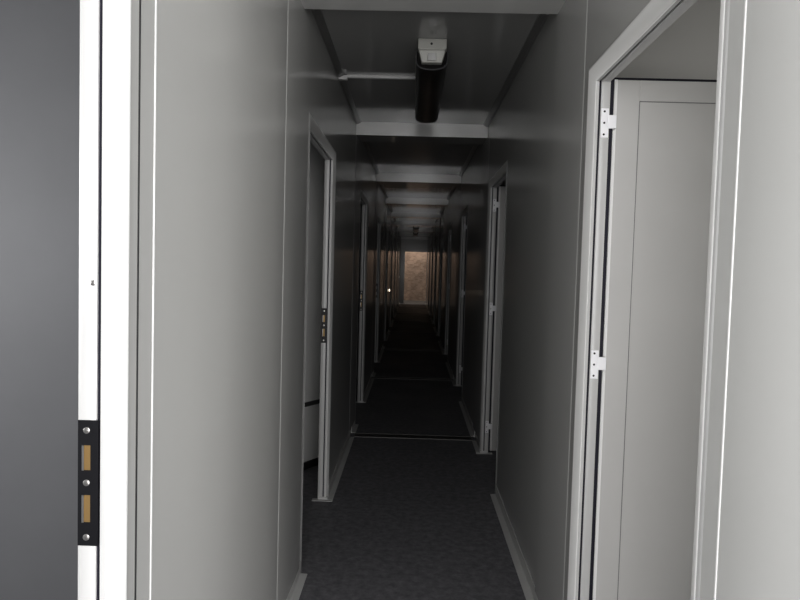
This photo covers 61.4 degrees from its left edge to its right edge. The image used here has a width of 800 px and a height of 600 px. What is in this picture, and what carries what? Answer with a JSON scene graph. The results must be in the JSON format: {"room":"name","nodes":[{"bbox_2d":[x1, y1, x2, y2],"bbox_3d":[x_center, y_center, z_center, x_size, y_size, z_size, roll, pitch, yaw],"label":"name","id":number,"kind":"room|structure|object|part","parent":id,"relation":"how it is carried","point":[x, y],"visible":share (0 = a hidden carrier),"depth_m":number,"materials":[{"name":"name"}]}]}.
{"room":"corridor","nodes":[
{"label":"corridor","id":0,"kind":"room"},
{"bbox_2d":[127,0,400,599],"bbox_3d":[-0.253,-0.511,12.807,0.059,2.500,25.680,2,3,1],"label":"wall","id":1,"kind":"structure","parent":0,"point":[224,93],"depth_m":1.73,"materials":[{"name":"white paint"}]},
{"bbox_2d":[78,0,130,599],"bbox_3d":[-0.490,0.322,0.621,0.121,2.045,1.014,2,3,1],"label":"door frame","id":2,"kind":"structure","parent":1,"relation":"in","point":[105,25],"depth_m":1.06,"materials":[{"name":"metal"}]},
{"bbox_3d":[-0.495,0.291,1.070,0.032,0.202,0.002,2,3,1],"label":"strike plate","id":3,"kind":"part","parent":2,"relation":"part of","materials":[{"name":"black metal"}]},
{"bbox_3d":[-0.468,0.327,0.621,0.015,2.036,0.996,2,3,1],"label":"casing","id":4,"kind":"part","parent":2,"relation":"part of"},
{"bbox_2d":[300,113,335,572],"bbox_3d":[-0.437,0.180,3.477,0.121,2.045,1.014,2,3,1],"label":"door frame","id":5,"kind":"structure","parent":1,"relation":"in","point":[317,137],"depth_m":3.92,"materials":[{"name":"metal"}]},
{"bbox_3d":[-0.457,1.171,3.972,0.121,0.016,0.050,2,3,1],"label":"foot plate","id":6,"kind":"part","parent":5,"relation":"part of","materials":[{"name":"grey metal"}]},
{"bbox_3d":[-0.442,0.149,3.926,0.032,0.202,0.002,2,3,1],"label":"strike plate","id":7,"kind":"part","parent":5,"relation":"part of","materials":[{"name":"black metal"}]},
{"bbox_2d":[286,303,399,599],"bbox_3d":[-0.249,0.710,12.853,0.036,0.058,25.650,2,3,1],"label":"baseboard","id":8,"kind":"structure","parent":1,"relation":"attached to","point":[296,589],"depth_m":4.50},
{"bbox_2d":[355,190,367,410],"bbox_3d":[-0.384,0.038,6.333,0.121,2.045,1.014,2,3,1],"label":"door frame","id":9,"kind":"structure","parent":1,"relation":"in","point":[363,200],"depth_m":6.78,"materials":[{"name":"metal"}]},
{"bbox_3d":[-0.389,0.007,6.782,0.032,0.202,0.002,2,3,1],"label":"strike plate","id":10,"kind":"part","parent":9,"relation":"part of","materials":[{"name":"black metal"}]},
{"bbox_2d":[374,216,381,362],"bbox_3d":[-0.331,-0.103,9.189,0.121,2.045,1.014,2,3,1],"label":"door frame","id":11,"kind":"structure","parent":1,"relation":"in","point":[379,219],"depth_m":9.64,"materials":[{"name":"metal"}]},
{"bbox_2d":[384,229,388,340],"bbox_3d":[-0.278,-0.245,12.045,0.121,2.045,1.014,2,3,1],"label":"door frame","id":12,"kind":"structure","parent":1,"relation":"in","point":[387,231],"depth_m":12.50,"materials":[{"name":"metal"}]},
{"bbox_2d":[389,237,392,326],"bbox_3d":[-0.225,-0.387,14.901,0.121,2.045,1.014,2,3,1],"label":"door","id":13,"kind":"structure","parent":1,"relation":"in","point":[392,237],"depth_m":15.36,"materials":[{"name":"metal"}]},
{"bbox_2d":[393,241,395,316],"bbox_3d":[-0.172,-0.529,17.757,0.121,2.045,1.014,2,3,1],"label":"door frame","id":14,"kind":"structure","parent":1,"relation":"in","point":[395,241],"depth_m":18.21,"materials":[{"name":"metal"}]},
{"bbox_3d":[-0.149,-0.524,17.757,0.015,2.036,0.996,2,3,1],"label":"casing","id":15,"kind":"part","parent":14,"relation":"part of","materials":[{"name":"white wood"}]},
{"bbox_2d":[396,252,397,310],"bbox_3d":[-0.118,-0.671,20.613,0.121,2.045,1.014,2,3,1],"label":"door frame","id":16,"kind":"structure","parent":1,"relation":"in","point":[397,252],"depth_m":21.09,"materials":[{"name":"metal"}]},
{"bbox_2d":[398,249,399,303],"bbox_3d":[-0.065,-0.812,23.469,0.121,2.045,1.014,2,3,1],"label":"door frame","id":17,"kind":"structure","parent":1,"relation":"in","point":[399,249],"depth_m":23.94,"materials":[{"name":"metal"}]},
{"bbox_2d":[356,204,361,376],"bbox_3d":[-1.657,-0.325,8.324,2.583,2.500,0.060,2,3,1],"label":"wall","id":18,"kind":"structure","parent":0,"point":[361,204],"depth_m":8.28,"materials":[{"name":"white paint"}]},
{"bbox_2d":[0,0,720,599],"bbox_3d":[0.044,0.011,2.581,6.200,2.500,0.060,2,3,1],"label":"wall","id":19,"kind":"structure","parent":0,"point":[40,39],"depth_m":2.57,"materials":[{"name":"white paint"}]},
{"bbox_2d":[299,303,525,599],"bbox_3d":[0.199,0.791,12.874,6.200,0.080,25.700,2,3,1],"label":"floor","id":20,"kind":"structure","parent":0,"point":[405,519],"depth_m":3.91,"materials":[{"name":"dark carpet"}]},
{"bbox_2d":[303,142,324,469],"bbox_3d":[-0.784,0.054,4.248,0.042,2.200,1.169,3,3,32],"label":"partition panel","id":21,"kind":"object","parent":20,"relation":"on","point":[317,162],"visible":0.02,"depth_m":4.55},
{"bbox_3d":[-0.790,0.710,4.273,0.012,0.028,1.169,3,3,32],"label":"rail","id":22,"kind":"part","parent":21,"relation":"part of","materials":[{"name":"black metal"}]},
{"bbox_2d":[384,348,440,350],"bbox_3d":[0.212,0.831,11.211,0.957,0.006,0.124,2,3,1],"label":"floor strip","id":23,"kind":"object","parent":20,"relation":"on","point":[384,348],"visible":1,"depth_m":11.21,"materials":[{"name":"metal"}]},
{"bbox_2d":[354,433,471,440],"bbox_3d":[0.106,1.115,5.499,0.957,0.006,0.124,2,3,1],"label":"floor strip","id":24,"kind":"object","parent":20,"relation":"on","point":[370,435],"visible":1,"depth_m":5.50,"materials":[{"name":"metal"}]},
{"bbox_2d":[374,376,451,380],"bbox_3d":[0.159,0.973,8.355,0.957,0.006,0.124,2,3,1],"label":"floor strip","id":25,"kind":"object","parent":20,"relation":"on","point":[379,377],"visible":1,"depth_m":8.35,"materials":[{"name":"metal"}]},
{"bbox_2d":[399,240,427,302],"bbox_3d":[0.473,-1.133,25.621,6.200,2.500,0.060,2,3,1],"label":"wall","id":26,"kind":"structure","parent":0,"point":[406,245],"depth_m":25.55,"materials":[{"name":"paint"}]},
{"bbox_2d":[300,0,565,239],"bbox_3d":[0.269,-1.745,12.746,6.200,0.201,25.700,2,3,1],"label":"ceiling","id":27,"kind":"structure","parent":0,"point":[418,166],"depth_m":3.90,"materials":[{"name":"white paint"}]},
{"bbox_2d":[338,75,414,80],"bbox_3d":[-0.131,-1.301,3.954,0.459,0.029,0.032,2,3,1],"label":"cable trunking","id":28,"kind":"object","parent":27,"relation":"attached to","point":[345,77],"visible":0.84,"depth_m":3.94,"materials":[{"name":"white plastic"}]},
{"bbox_2d":[413,226,418,231],"bbox_3d":[0.434,-1.944,18.210,0.162,0.141,1.302,2,3,1],"label":"ceiling light","id":29,"kind":"object","parent":27,"relation":"attached to","point":[415,228],"visible":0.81,"depth_m":17.62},
{"bbox_2d":[415,38,447,122],"bbox_3d":[0.169,-1.235,3.930,0.162,0.141,1.302,2,3,1],"label":"ceiling light","id":30,"kind":"object","parent":27,"relation":"attached to","point":[431,58],"visible":1,"depth_m":3.49,"materials":[{"name":"black metal"}]},
{"bbox_2d":[426,0,799,599],"bbox_3d":[0.816,-0.502,13.219,0.059,2.500,24.760,2,3,1],"label":"wall","id":31,"kind":"structure","parent":0,"point":[751,544],"depth_m":1.94,"materials":[{"name":"white paint"}]},
{"bbox_2d":[428,246,430,308],"bbox_3d":[1.384,-0.685,21.727,0.945,2.045,0.993,2,3,1],"label":"door frame","id":32,"kind":"structure","parent":31,"relation":"in","point":[430,246],"depth_m":22.16,"materials":[{"name":"metal"}]},
{"bbox_2d":[430,243,433,315],"bbox_3d":[1.331,-0.543,18.871,0.945,2.045,0.993,2,3,1],"label":"door frame","id":33,"kind":"structure","parent":31,"relation":"in","point":[433,243],"depth_m":19.30,"materials":[{"name":"metal"}]},
{"bbox_2d":[433,240,436,323],"bbox_3d":[1.278,-0.402,16.015,0.945,2.045,0.993,2,3,1],"label":"door","id":34,"kind":"structure","parent":31,"relation":"in","point":[436,240],"depth_m":16.45,"materials":[{"name":"metal"}]},
{"bbox_2d":[438,233,442,340],"bbox_3d":[1.225,-0.260,13.159,0.945,2.045,0.993,2,3,1],"label":"door","id":35,"kind":"structure","parent":31,"relation":"in","point":[441,240],"depth_m":13.59,"materials":[{"name":"metal"}]},
{"bbox_2d":[444,223,451,358],"bbox_3d":[1.171,-0.118,10.303,0.945,2.045,0.993,2,3,1],"label":"door","id":36,"kind":"structure","parent":31,"relation":"in","point":[450,225],"depth_m":10.74,"materials":[{"name":"metal"}]},
{"bbox_2d":[456,205,467,400],"bbox_3d":[1.118,0.024,7.447,0.945,2.045,0.993,2,3,1],"label":"door","id":37,"kind":"structure","parent":31,"relation":"in","point":[464,214],"depth_m":7.88,"materials":[{"name":"metal"}]},
{"bbox_2d":[425,303,537,599],"bbox_3d":[0.744,0.716,13.280,0.036,0.058,24.760,2,3,1],"label":"baseboard","id":38,"kind":"structure","parent":31,"relation":"attached to","point":[523,573],"depth_m":3.56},
{"bbox_2d":[476,160,507,491],"bbox_3d":[1.065,0.166,4.591,0.945,2.045,0.993,2,3,1],"label":"door","id":39,"kind":"structure","parent":31,"relation":"in","point":[496,216],"depth_m":5.04,"materials":[{"name":"metal"}]},
{"bbox_3d":[0.633,1.146,5.074,0.121,0.016,0.050,2,3,1],"label":"foot plate","id":40,"kind":"part","parent":39,"relation":"part of","materials":[{"name":"grey metal"}]},
{"bbox_2d":[567,0,729,599],"bbox_3d":[1.012,0.307,1.735,0.945,2.045,0.993,2,3,1],"label":"door","id":41,"kind":"structure","parent":31,"relation":"in","point":[654,149],"depth_m":2.18,"materials":[{"name":"metal"}]},
{"bbox_3d":[1.075,0.301,2.212,0.675,1.862,0.032,2,3,1],"label":"panel","id":42,"kind":"part","parent":41,"relation":"part of","materials":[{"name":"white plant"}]},
{"label":"outside","id":43,"kind":"structure","parent":0,"visible":0},
{"bbox_2d":[404,300,425,302],"bbox_3d":[0.477,0.066,27.869,8.000,0.080,4.330,2,3,1],"label":"ground","id":44,"kind":"structure","parent":43,"point":[405,301],"depth_m":27.08,"materials":[{"name":"soil"}]},
{"bbox_2d":[404,252,426,300],"bbox_3d":[0.550,-2.488,27.906,8.000,5.020,0.200,2,3,1],"label":"rock wall","id":45,"kind":"structure","parent":44,"relation":"on","point":[415,262],"depth_m":27.88,"materials":[{"name":"brown stone"}]}
]}

